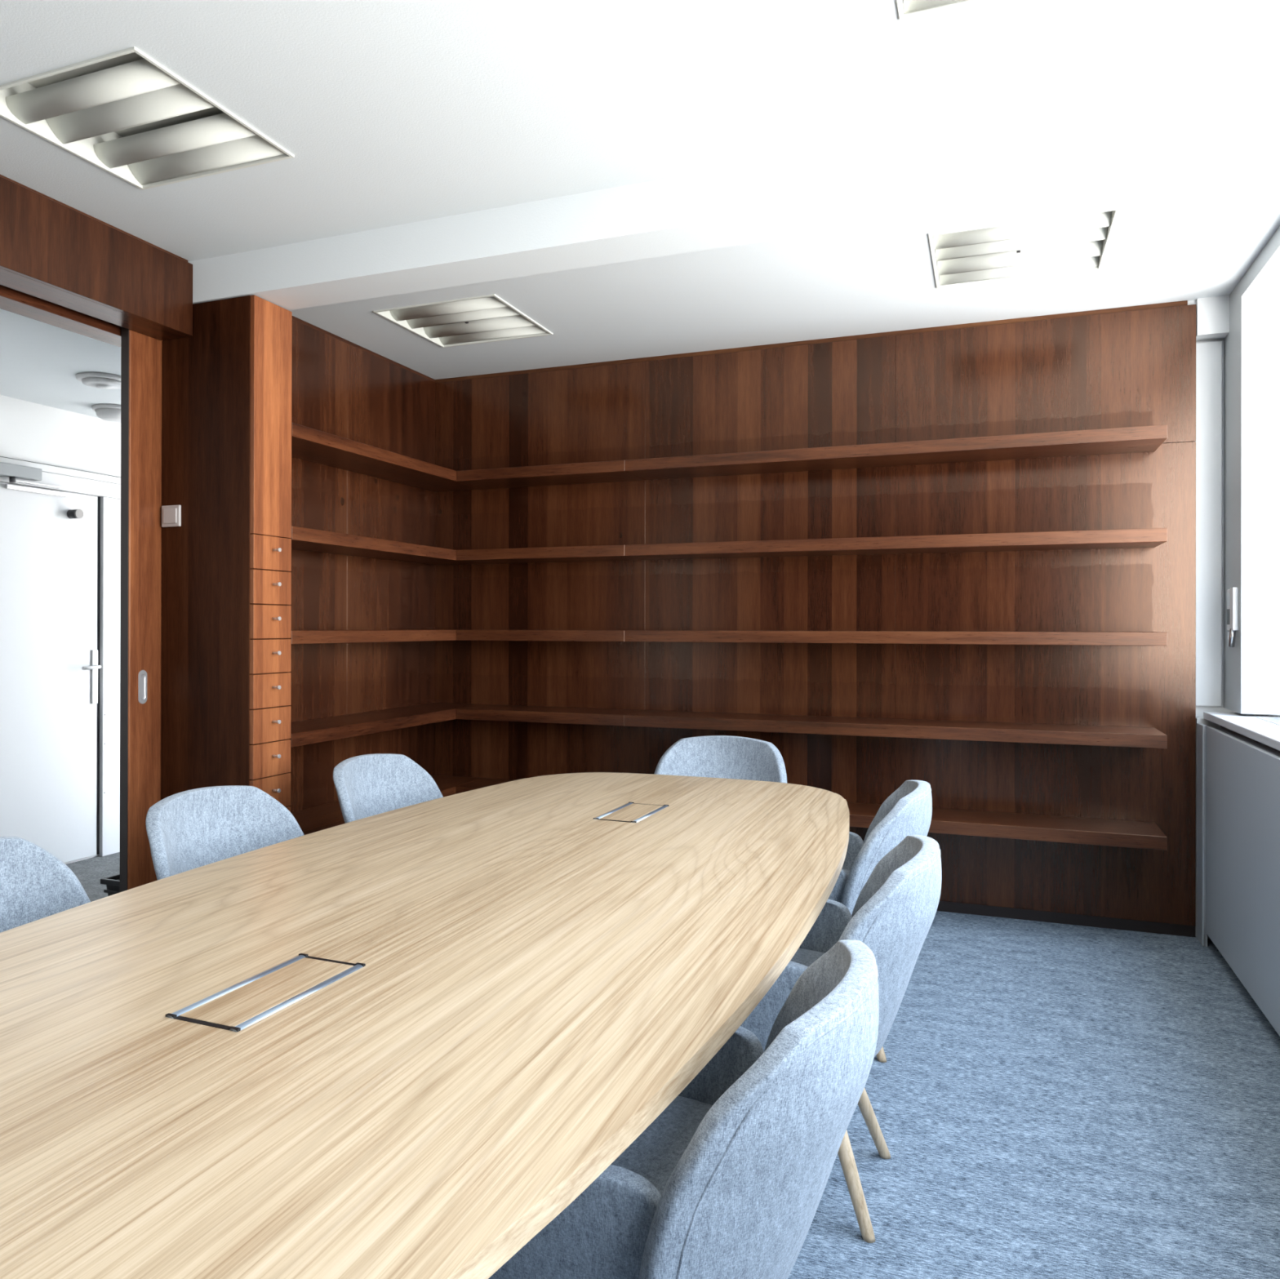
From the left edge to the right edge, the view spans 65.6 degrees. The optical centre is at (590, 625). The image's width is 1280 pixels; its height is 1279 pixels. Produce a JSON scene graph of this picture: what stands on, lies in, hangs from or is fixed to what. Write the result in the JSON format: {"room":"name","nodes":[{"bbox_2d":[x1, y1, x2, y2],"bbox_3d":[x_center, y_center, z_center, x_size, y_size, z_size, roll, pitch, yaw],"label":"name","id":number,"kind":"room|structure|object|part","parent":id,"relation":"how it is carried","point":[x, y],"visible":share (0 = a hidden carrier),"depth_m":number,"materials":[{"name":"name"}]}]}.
{"room":"office","nodes":[
{"label":"office","id":0,"kind":"room"},
{"bbox_2d":[0,308,120,418],"bbox_3d":[-2.785,-1.289,3.613,1.650,0.280,8.000,0,0,22],"label":"ceiling","id":1,"kind":"structure","parent":0,"point":[40,362],"depth_m":4.35,"materials":[{"name":"white paint"}]},
{"bbox_2d":[75,372,120,389],"bbox_3d":[-2.255,-1.125,4.596,0.230,0.042,0.230,0,0,22],"label":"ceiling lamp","id":2,"kind":"object","parent":1,"relation":"attached to","point":[102,380],"visible":0.89,"depth_m":4.53,"materials":[{"name":"white plastic"}]},
{"bbox_2d":[91,404,120,422],"bbox_3d":[-2.504,-1.112,5.235,0.230,0.066,0.230,0,0,22],"label":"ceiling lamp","id":3,"kind":"object","parent":1,"relation":"attached to","point":[108,412],"visible":0.67,"depth_m":5.15,"materials":[{"name":"white plastic"}]},
{"bbox_2d":[0,395,120,864],"bbox_3d":[-2.807,-0.080,3.564,1.650,2.700,8.100,0,0,22],"label":"wall","id":4,"kind":"structure","parent":0,"point":[32,432],"depth_m":5.24,"materials":[{"name":"white paint"}]},
{"bbox_2d":[0,456,120,863],"bbox_3d":[-2.843,0.216,5.056,0.078,2.113,1.240,0,0,22],"label":"door","id":5,"kind":"structure","parent":4,"relation":"in","point":[60,556],"depth_m":5.24,"materials":[{"name":"metal"}]},
{"bbox_2d":[0,462,69,497],"bbox_3d":[-2.837,-0.741,5.039,0.071,0.117,0.470,0,0,22],"label":"door closer","id":6,"kind":"object","parent":5,"relation":"attached to","point":[12,471],"depth_m":4.98,"materials":[{"name":"silver metal"}]},
{"bbox_3d":[-2.841,-0.694,5.100,0.020,0.023,0.360,0,0,22],"label":"slide rail","id":7,"kind":"part","parent":6,"relation":"part of","materials":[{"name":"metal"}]},
{"bbox_3d":[-2.816,-0.722,5.069,0.016,0.006,0.320,0,0,22],"label":"arm","id":8,"kind":"part","parent":6,"relation":"part of","materials":[{"name":"metal"}]},
{"bbox_3d":[-2.706,0.227,5.370,0.058,0.022,0.126,0,0,22],"label":"handle lever","id":9,"kind":"part","parent":5,"relation":"part of","materials":[{"name":"silver metal"}]},
{"bbox_3d":[-2.716,0.281,5.432,0.010,0.294,0.038,0,0,22],"label":"handle plate","id":10,"kind":"part","parent":5,"relation":"part of","materials":[{"name":"silver metal"}]},
{"bbox_2d":[0,0,1279,379],"bbox_3d":[-0.299,-1.565,1.938,4.413,0.424,6.750,0,0,22],"label":"ceiling","id":11,"kind":"structure","parent":0,"point":[389,113],"depth_m":2.72,"materials":[{"name":"white paint"}]},
{"bbox_2d":[0,46,294,190],"bbox_3d":[-1.242,-1.432,2.731,0.584,0.130,0.584,0,0,22],"label":"ceiling light","id":12,"kind":"object","parent":11,"relation":"attached to","point":[123,113],"visible":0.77,"depth_m":2.75,"materials":[{"name":"white plastic"}]},
{"bbox_2d":[373,293,553,347],"bbox_3d":[-0.551,-1.409,4.414,0.584,0.130,0.584,0,0,22],"label":"ceiling light","id":13,"kind":"object","parent":11,"relation":"attached to","point":[486,318],"visible":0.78,"depth_m":4.45,"materials":[{"name":"white plastic"}]},
{"bbox_2d":[188,71,1279,310],"bbox_3d":[0.216,-1.419,3.152,4.263,0.411,0.208,0,0,22],"label":"beam","id":14,"kind":"structure","parent":11,"relation":"attached to","point":[1228,126],"depth_m":2.92,"materials":[{"name":"white paint"}]},
{"bbox_2d":[896,0,999,22],"bbox_3d":[0.861,-1.429,1.861,0.584,0.130,0.584,0,0,22],"label":"ceiling light","id":15,"kind":"object","parent":11,"relation":"attached to","point":[908,10],"visible":1,"depth_m":2.20,"materials":[{"name":"white plastic"}]},
{"bbox_2d":[928,206,1119,288],"bbox_3d":[1.542,-1.406,3.569,0.584,0.130,0.584,0,0,22],"label":"ceiling light","id":16,"kind":"object","parent":11,"relation":"attached to","point":[1073,242],"visible":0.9,"depth_m":3.59,"materials":[{"name":"white plastic"}]},
{"bbox_2d":[66,852,1279,1278],"bbox_3d":[-0.837,1.323,2.821,5.963,0.100,8.000,0,0,22],"label":"floor","id":17,"kind":"structure","parent":0,"point":[1048,1100],"depth_m":2.57,"materials":[{"name":"blue carpet"}]},
{"bbox_2d":[0,836,90,933],"bbox_3d":[-1.201,0.876,2.071,0.615,0.790,0.617,0,0,21],"label":"shell chair","id":18,"kind":"object","parent":17,"relation":"on","point":[35,885],"visible":0.13,"depth_m":2.31,"materials":[{"name":"grey fabric"}]},
{"bbox_2d":[100,873,119,896],"bbox_3d":[-1.826,1.161,4.218,0.296,0.224,0.362,0,0,22],"label":"waste bin","id":19,"kind":"object","parent":17,"relation":"on","point":[112,882],"visible":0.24,"depth_m":4.10,"materials":[{"name":"black plastic"}]},
{"bbox_2d":[145,785,303,879],"bbox_3d":[-0.911,0.878,2.811,0.615,0.790,0.617,0,0,22],"label":"shell chair","id":20,"kind":"object","parent":17,"relation":"on","point":[187,830],"visible":0.34,"depth_m":2.94,"materials":[{"name":"grey fabric"}]},
{"bbox_2d":[161,294,292,812],"bbox_3d":[-1.382,0.031,3.803,0.469,2.486,0.214,0,0,22],"label":"drawer column","id":21,"kind":"structure","parent":17,"relation":"on","point":[226,583],"depth_m":3.71,"materials":[{"name":"brown wood"}]},
{"bbox_2d":[161,504,181,527],"bbox_3d":[-1.593,-0.416,3.764,0.090,0.082,0.016,0,0,22],"label":"light switch","id":22,"kind":"object","parent":21,"relation":"attached to","point":[171,514],"visible":1,"depth_m":3.75,"materials":[{"name":"beige plastic"}]},
{"bbox_3d":[-1.442,0.030,3.722,0.419,2.486,0.019,0,0,22],"label":"panel","id":23,"kind":"part","parent":21,"relation":"part of","materials":[{"name":"brown wood"}]},
{"bbox_3d":[-1.205,0.631,3.732,0.022,0.126,0.211,0,0,22],"label":"drawer","id":24,"kind":"part","parent":21,"relation":"part of","materials":[{"name":"orange wood"}]},
{"bbox_3d":[-1.204,0.502,3.732,0.022,0.126,0.211,0,0,22],"label":"drawer","id":25,"kind":"part","parent":21,"relation":"part of","materials":[{"name":"orange wood"}]},
{"bbox_3d":[-1.204,0.373,3.732,0.022,0.126,0.211,0,0,22],"label":"drawer","id":26,"kind":"part","parent":21,"relation":"part of","materials":[{"name":"orange wood"}]},
{"bbox_3d":[-1.204,0.244,3.732,0.022,0.126,0.211,0,0,22],"label":"drawer","id":27,"kind":"part","parent":21,"relation":"part of","materials":[{"name":"orange wood"}]},
{"bbox_3d":[-1.204,0.115,3.733,0.022,0.126,0.211,0,0,22],"label":"drawer","id":28,"kind":"part","parent":21,"relation":"part of","materials":[{"name":"orange wood"}]},
{"bbox_3d":[-1.203,-0.014,3.733,0.022,0.126,0.211,0,0,22],"label":"drawer","id":29,"kind":"part","parent":21,"relation":"part of","materials":[{"name":"orange wood"}]},
{"bbox_3d":[-1.203,-0.143,3.733,0.022,0.126,0.211,0,0,22],"label":"drawer","id":30,"kind":"part","parent":21,"relation":"part of","materials":[{"name":"orange wood"}]},
{"bbox_3d":[-1.203,-0.272,3.733,0.022,0.126,0.211,0,0,22],"label":"drawer","id":31,"kind":"part","parent":21,"relation":"part of","materials":[{"name":"orange wood"}]},
{"bbox_3d":[-1.202,-0.775,3.734,0.022,0.874,0.211,0,0,22],"label":"panel","id":32,"kind":"part","parent":21,"relation":"part of","materials":[{"name":"orange wood"}]},
{"bbox_3d":[-1.180,0.620,3.722,0.032,0.015,0.015,0,0,22],"label":"knob","id":33,"kind":"part","parent":21,"relation":"part of","materials":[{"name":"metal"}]},
{"bbox_3d":[-1.179,0.490,3.723,0.032,0.015,0.015,0,0,22],"label":"knob","id":34,"kind":"part","parent":21,"relation":"part of","materials":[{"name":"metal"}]},
{"bbox_3d":[-1.179,0.361,3.723,0.032,0.015,0.015,0,0,22],"label":"knob","id":35,"kind":"part","parent":21,"relation":"part of","materials":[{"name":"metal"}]},
{"bbox_3d":[-1.179,0.232,3.723,0.032,0.015,0.015,0,0,22],"label":"knob","id":36,"kind":"part","parent":21,"relation":"part of","materials":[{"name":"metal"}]},
{"bbox_3d":[-1.179,0.103,3.723,0.032,0.015,0.015,0,0,22],"label":"knob","id":37,"kind":"part","parent":21,"relation":"part of","materials":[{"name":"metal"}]},
{"bbox_3d":[-1.178,-0.026,3.723,0.032,0.015,0.015,0,0,22],"label":"knob","id":38,"kind":"part","parent":21,"relation":"part of","materials":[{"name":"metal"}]},
{"bbox_3d":[-1.178,-0.155,3.724,0.032,0.015,0.015,0,0,22],"label":"knob","id":39,"kind":"part","parent":21,"relation":"part of","materials":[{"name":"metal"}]},
{"bbox_3d":[-1.178,-0.284,3.724,0.032,0.015,0.015,0,0,22],"label":"knob","id":40,"kind":"part","parent":21,"relation":"part of","materials":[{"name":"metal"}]},
{"bbox_2d":[333,753,443,823],"bbox_3d":[-0.602,0.880,3.578,0.615,0.790,0.618,0,0,24],"label":"shell chair","id":41,"kind":"object","parent":17,"relation":"on","point":[366,785],"visible":0.28,"depth_m":3.74,"materials":[{"name":"grey fabric"}]},
{"bbox_2d":[0,772,849,1278],"bbox_3d":[-0.193,0.922,2.296,1.409,0.702,3.224,0,0,22],"label":"conference table","id":42,"kind":"object","parent":17,"relation":"on","point":[401,1043],"visible":1,"depth_m":1.43,"materials":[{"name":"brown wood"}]},
{"bbox_3d":[-0.612,0.571,1.448,0.016,0.005,0.006,0,0,22],"label":"rail","id":43,"kind":"part","parent":42,"relation":"part of","materials":[{"name":"black plastic"}]},
{"bbox_3d":[-0.503,0.572,1.401,0.016,0.005,0.006,0,0,22],"label":"rail","id":44,"kind":"part","parent":42,"relation":"part of","materials":[{"name":"black plastic"}]},
{"bbox_3d":[-0.555,0.571,1.583,0.016,0.004,0.298,0,0,23],"label":"chrome rail","id":45,"kind":"part","parent":42,"relation":"part of","materials":[{"name":"silver metal"}]},
{"bbox_3d":[-0.445,0.571,1.535,0.016,0.004,0.298,0,0,23],"label":"chrome rail","id":46,"kind":"part","parent":42,"relation":"part of","materials":[{"name":"silver metal"}]},
{"bbox_3d":[-0.387,0.572,1.669,0.016,0.005,0.006,0,0,22],"label":"rail","id":47,"kind":"part","parent":42,"relation":"part of","materials":[{"name":"black plastic"}]},
{"bbox_3d":[0.075,0.575,3.081,0.016,0.004,0.298,0,0,23],"label":"chrome rail","id":48,"kind":"part","parent":42,"relation":"part of","materials":[{"name":"silver metal"}]},
{"bbox_3d":[0.185,0.575,3.034,0.023,0.004,0.298,0,0,22],"label":"chrome rail","id":49,"kind":"part","parent":42,"relation":"part of","materials":[{"name":"silver metal"}]},
{"bbox_2d":[488,939,879,1278],"bbox_3d":[0.124,0.877,1.489,0.615,0.790,0.618,0,0,24],"label":"shell chair","id":50,"kind":"object","parent":17,"relation":"on","point":[729,1180],"visible":0.68,"depth_m":1.25,"materials":[{"name":"grey fabric"}]},
{"bbox_3d":[-0.051,0.802,1.316,0.367,0.219,0.091,0,0,24],"label":"armrest","id":51,"kind":"part","parent":50,"relation":"part of","materials":[{"name":"grey fabric"}]},
{"bbox_3d":[0.051,0.827,1.526,0.430,0.060,0.424,0,0,24],"label":"seat","id":52,"kind":"part","parent":50,"relation":"part of","materials":[{"name":"grey fabric"}]},
{"bbox_3d":[0.141,0.803,1.741,0.367,0.219,0.091,0,0,24],"label":"armrest","id":53,"kind":"part","parent":50,"relation":"part of","materials":[{"name":"grey fabric"}]},
{"bbox_3d":[0.280,0.715,1.423,0.256,0.466,0.610,0,0,24],"label":"backrest","id":54,"kind":"part","parent":50,"relation":"part of","materials":[{"name":"grey fabric"}]},
{"bbox_2d":[653,735,786,782],"bbox_3d":[0.508,0.883,4.132,0.617,0.790,0.615,0,0,22],"label":"shell chair","id":55,"kind":"object","parent":17,"relation":"on","point":[724,757],"visible":0.26,"depth_m":4.36,"materials":[{"name":"grey fabric"}]},
{"bbox_2d":[740,835,942,1243],"bbox_3d":[0.495,0.880,2.284,0.615,0.790,0.617,0,0,22],"label":"shell chair","id":56,"kind":"object","parent":17,"relation":"on","point":[893,914],"visible":0.44,"depth_m":2.07,"materials":[{"name":"grey fabric"}]},
{"bbox_3d":[0.325,0.804,2.098,0.367,0.219,0.091,0,0,22],"label":"armrest","id":57,"kind":"part","parent":56,"relation":"part of","materials":[{"name":"grey fabric"}]},
{"bbox_3d":[0.418,0.830,2.312,0.430,0.060,0.424,0,0,22],"label":"seat","id":58,"kind":"part","parent":56,"relation":"part of","materials":[{"name":"grey fabric"}]},
{"bbox_3d":[0.499,0.805,2.530,0.367,0.219,0.091,0,0,22],"label":"armrest","id":59,"kind":"part","parent":56,"relation":"part of","materials":[{"name":"grey fabric"}]},
{"bbox_3d":[0.538,1.105,2.120,0.035,0.340,0.174,0,0,-35],"label":"leg","id":60,"kind":"part","parent":56,"relation":"part of","materials":[{"name":"brown wood"}]},
{"bbox_3d":[0.637,1.105,2.365,0.174,0.340,0.035,0,0,-11],"label":"leg","id":61,"kind":"part","parent":56,"relation":"part of","materials":[{"name":"brown wood"}]},
{"bbox_3d":[0.651,0.717,2.218,0.256,0.466,0.610,0,0,22],"label":"backrest","id":62,"kind":"part","parent":56,"relation":"part of","materials":[{"name":"grey fabric"}]},
{"bbox_2d":[827,780,932,1062],"bbox_3d":[0.763,0.882,3.124,0.615,0.790,0.618,0,0,20],"label":"shell chair","id":63,"kind":"object","parent":17,"relation":"on","point":[907,811],"visible":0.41,"depth_m":2.86,"materials":[{"name":"grey fabric"}]},
{"bbox_3d":[0.602,0.806,2.939,0.367,0.219,0.091,0,0,20],"label":"armrest","id":64,"kind":"part","parent":63,"relation":"part of","materials":[{"name":"grey fabric"}]},
{"bbox_3d":[0.688,0.832,3.156,0.430,0.060,0.424,0,0,20],"label":"seat","id":65,"kind":"part","parent":63,"relation":"part of","materials":[{"name":"grey fabric"}]},
{"bbox_3d":[0.763,0.807,3.377,0.367,0.219,0.091,0,0,20],"label":"armrest","id":66,"kind":"part","parent":63,"relation":"part of","materials":[{"name":"grey fabric"}]},
{"bbox_3d":[0.814,1.107,2.968,0.035,0.340,0.174,0,0,-37],"label":"leg","id":67,"kind":"part","parent":63,"relation":"part of","materials":[{"name":"brown wood"}]},
{"bbox_3d":[0.923,0.719,3.069,0.256,0.466,0.610,0,0,20],"label":"backrest","id":68,"kind":"part","parent":63,"relation":"part of","materials":[{"name":"grey fabric"}]},
{"bbox_2d":[1196,723,1279,1036],"bbox_3d":[1.421,0.826,1.266,0.112,0.898,5.999,0,0,22],"label":"radiator cover","id":69,"kind":"object","parent":17,"relation":"on","point":[1238,775],"visible":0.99,"depth_m":3.40,"materials":[{"name":"grey metal"}]},
{"bbox_3d":[2.476,0.841,4.011,0.018,0.882,0.117,0,0,22],"label":"panel","id":70,"kind":"part","parent":69,"relation":"part of","materials":[{"name":"grey metal"}]},
{"bbox_3d":[1.389,0.401,1.213,0.028,0.012,5.875,0,0,22],"label":"rail","id":71,"kind":"part","parent":69,"relation":"part of","materials":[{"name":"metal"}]},
{"bbox_2d":[1187,295,1235,939],"bbox_3d":[0.912,-0.195,4.870,4.273,2.950,0.300,0,0,22],"label":"wall","id":72,"kind":"structure","parent":0,"point":[1212,313],"depth_m":4.12,"materials":[{"name":"white paint"}]},
{"bbox_2d":[435,300,1195,926],"bbox_3d":[0.815,-0.057,4.757,3.615,2.578,0.020,0,0,22],"label":"panelling","id":73,"kind":"object","parent":72,"relation":"attached to","point":[1131,366],"visible":0.63,"depth_m":4.55,"materials":[{"name":"red wood"}]},
{"bbox_2d":[456,777,513,794],"bbox_3d":[-0.201,0.841,4.984,0.902,0.052,0.313,0,0,22],"label":"shelf","id":74,"kind":"object","parent":73,"relation":"attached to","point":[486,782],"visible":0.24,"depth_m":5.10,"materials":[{"name":"brown wood"}]},
{"bbox_2d":[456,630,624,641],"bbox_3d":[-0.200,0.049,4.985,0.902,0.052,0.313,0,0,22],"label":"shelf","id":75,"kind":"object","parent":73,"relation":"attached to","point":[461,635],"visible":0.76,"depth_m":4.83,"materials":[{"name":"brown wood"}]},
{"bbox_3d":[-0.283,-0.047,5.200,1.208,2.556,0.020,0,0,22],"label":"panel","id":76,"kind":"part","parent":73,"relation":"part of","materials":[{"name":"red wood"}]},
{"bbox_2d":[456,544,643,564],"bbox_3d":[-0.199,-0.355,4.986,0.902,0.052,0.313,0,0,22],"label":"shelf","id":77,"kind":"object","parent":73,"relation":"attached to","point":[599,553],"visible":0.86,"depth_m":4.87,"materials":[{"name":"brown wood"}]},
{"bbox_2d":[456,704,644,726],"bbox_3d":[-0.200,0.448,4.985,0.902,0.052,0.313,0,0,22],"label":"shelf","id":78,"kind":"object","parent":73,"relation":"attached to","point":[563,715],"visible":0.86,"depth_m":4.87,"materials":[{"name":"brown wood"}]},
{"bbox_2d":[457,460,644,488],"bbox_3d":[-0.198,-0.755,4.987,0.902,0.052,0.313,0,0,22],"label":"shelf","id":79,"kind":"object","parent":73,"relation":"attached to","point":[613,471],"visible":0.86,"depth_m":4.91,"materials":[{"name":"brown wood"}]},
{"bbox_3d":[0.835,-0.045,4.749,1.201,2.556,0.020,0,0,22],"label":"panel","id":80,"kind":"part","parent":73,"relation":"part of","materials":[{"name":"red wood"}]},
{"bbox_2d":[624,710,1167,748],"bbox_3d":[1.255,0.450,4.398,2.233,0.052,0.313,0,0,22],"label":"shelf","id":81,"kind":"object","parent":73,"relation":"attached to","point":[1054,734],"visible":1,"depth_m":4.24,"materials":[{"name":"brown wood"}]},
{"bbox_2d":[624,528,1167,559],"bbox_3d":[1.257,-0.353,4.400,2.233,0.052,0.313,0,0,22],"label":"shelf","id":82,"kind":"object","parent":73,"relation":"attached to","point":[1151,537],"visible":1,"depth_m":4.25,"materials":[{"name":"brown wood"}]},
{"bbox_2d":[624,630,1167,645],"bbox_3d":[1.256,0.051,4.399,2.233,0.052,0.313,0,0,22],"label":"shelf","id":83,"kind":"object","parent":73,"relation":"attached to","point":[1091,638],"visible":1,"depth_m":4.18,"materials":[{"name":"brown wood"}]},
{"bbox_2d":[625,424,1167,479],"bbox_3d":[1.257,-0.753,4.400,2.233,0.052,0.313,0,0,22],"label":"shelf","id":84,"kind":"object","parent":73,"relation":"attached to","point":[1141,438],"visible":1,"depth_m":4.26,"materials":[{"name":"brown wood"}]},
{"bbox_2d":[847,802,1167,850],"bbox_3d":[1.254,0.843,4.398,2.233,0.052,0.313,0,0,22],"label":"shelf","id":85,"kind":"object","parent":73,"relation":"attached to","point":[1066,829],"visible":0.52,"depth_m":4.08,"materials":[{"name":"brown wood"}]},
{"bbox_3d":[1.942,0.238,4.303,1.185,1.992,0.020,0,0,22],"label":"panel","id":86,"kind":"part","parent":73,"relation":"part of","materials":[{"name":"red wood"}]},
{"bbox_3d":[1.944,-1.040,4.305,1.185,0.562,0.020,0,0,22],"label":"panel","id":87,"kind":"part","parent":73,"relation":"part of","materials":[{"name":"red wood"}]},
{"bbox_2d":[936,901,1195,937],"bbox_3d":[0.823,1.257,4.754,3.595,0.046,0.017,0,0,22],"label":"baseboard","id":88,"kind":"structure","parent":72,"relation":"attached to","point":[943,906],"depth_m":4.25,"materials":[{"name":"brown wood"}]},
{"bbox_2d":[1223,225,1279,715],"bbox_3d":[1.573,-0.200,1.153,0.250,2.950,6.700,0,0,22],"label":"window","id":89,"kind":"structure","parent":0,"point":[1251,346],"depth_m":3.82,"materials":[{"name":"white glass"}]},
{"bbox_2d":[1226,586,1238,647],"bbox_3d":[2.551,-0.033,3.953,0.027,0.235,0.158,0,0,22],"label":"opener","id":90,"kind":"object","parent":89,"relation":"attached to","point":[1232,593],"visible":1,"depth_m":3.90,"materials":[{"name":"white plastic"}]},
{"bbox_3d":[2.564,-0.106,3.977,0.002,0.052,0.076,0,0,22],"label":"plate","id":91,"kind":"part","parent":90,"relation":"part of","materials":[{"name":"metal"}]},
{"bbox_3d":[2.535,-0.065,3.904,0.020,0.170,0.054,0,0,22],"label":"rail","id":92,"kind":"part","parent":90,"relation":"part of","materials":[{"name":"silver metal"}]},
{"bbox_2d":[1204,711,1279,751],"bbox_3d":[1.713,0.361,1.706,0.281,0.030,4.932,0,0,22],"label":"windowsill","id":93,"kind":"object","parent":89,"relation":"attached to","point":[1267,733],"visible":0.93,"depth_m":3.52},
{"bbox_2d":[1256,716,1279,725],"bbox_3d":[1.853,0.345,1.878,0.145,0.004,4.055,0,0,22],"label":"grille","id":94,"kind":"object","parent":93,"relation":"attached to","point":[1273,720],"visible":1,"depth_m":3.67,"materials":[{"name":"metal"}]},
{"bbox_3d":[-1.152,-0.199,4.847,0.096,2.950,1.885,0,0,22],"label":"wall","id":95,"kind":"structure","parent":0,"visible":0},
{"bbox_2d":[286,315,435,813],"bbox_3d":[-1.150,-0.061,4.693,0.020,2.578,1.606,0,0,22],"label":"panelling","id":96,"kind":"object","parent":95,"relation":"attached to","point":[342,388],"visible":0.46,"depth_m":4.77,"materials":[{"name":"red wood"}]},
{"bbox_3d":[-1.303,-0.052,4.313,0.020,2.559,0.786,0,0,22],"label":"panel","id":97,"kind":"part","parent":96,"relation":"part of","materials":[{"name":"red wood"}]},
{"bbox_2d":[286,629,456,644],"bbox_3d":[-1.000,0.047,4.622,0.309,0.052,1.585,0,0,22],"label":"shelf","id":98,"kind":"object","parent":96,"relation":"attached to","point":[298,637],"visible":0.62,"depth_m":4.30,"materials":[{"name":"brown wood"}]},
{"bbox_2d":[287,702,483,746],"bbox_3d":[-1.001,0.446,4.622,0.309,0.052,1.585,0,0,22],"label":"shelf","id":99,"kind":"object","parent":96,"relation":"attached to","point":[304,732],"visible":0.64,"depth_m":4.42,"materials":[{"name":"brown wood"}]},
{"bbox_2d":[288,525,482,565],"bbox_3d":[-0.999,-0.357,4.623,0.309,0.052,1.585,0,0,22],"label":"shelf","id":100,"kind":"object","parent":96,"relation":"attached to","point":[302,539],"visible":0.62,"depth_m":4.40,"materials":[{"name":"brown wood"}]},
{"bbox_2d":[291,422,484,492],"bbox_3d":[-0.999,-0.757,4.624,0.309,0.052,1.585,0,0,22],"label":"shelf","id":101,"kind":"object","parent":96,"relation":"attached to","point":[308,444],"visible":0.64,"depth_m":4.48,"materials":[{"name":"brown wood"}]},
{"bbox_2d":[291,774,484,835],"bbox_3d":[-1.002,0.839,4.621,0.309,0.052,1.585,0,0,22],"label":"shelf","id":102,"kind":"object","parent":96,"relation":"attached to","point":[324,816],"visible":0.24,"depth_m":4.32,"materials":[{"name":"brown wood"}]},
{"bbox_3d":[-1.003,-0.050,5.058,0.020,2.559,0.820,0,0,22],"label":"panel","id":103,"kind":"part","parent":96,"relation":"part of","materials":[{"name":"red wood"}]},
{"bbox_3d":[-2.166,-1.405,2.582,0.270,0.550,2.650,0,0,22],"label":"wall","id":104,"kind":"structure","parent":0,"visible":0},
{"bbox_2d":[0,284,162,893],"bbox_3d":[-2.055,0.068,2.992,0.172,2.390,3.500,0,0,22],"label":"door frame","id":105,"kind":"structure","parent":104,"relation":"in","point":[141,354],"depth_m":3.69,"materials":[{"name":"brown wood"}]},
{"bbox_3d":[-1.675,0.230,3.711,0.003,0.128,0.041,0,0,22],"label":"flush pull","id":106,"kind":"part","parent":105,"relation":"part of","materials":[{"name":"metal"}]},
{"bbox_2d":[0,174,192,340],"bbox_3d":[-2.109,-1.233,2.472,0.202,0.282,2.790,0,0,22],"label":"fascia","id":107,"kind":"object","parent":104,"relation":"attached to","point":[52,251],"visible":1,"depth_m":3.31,"materials":[{"name":"red wood"}]}
]}

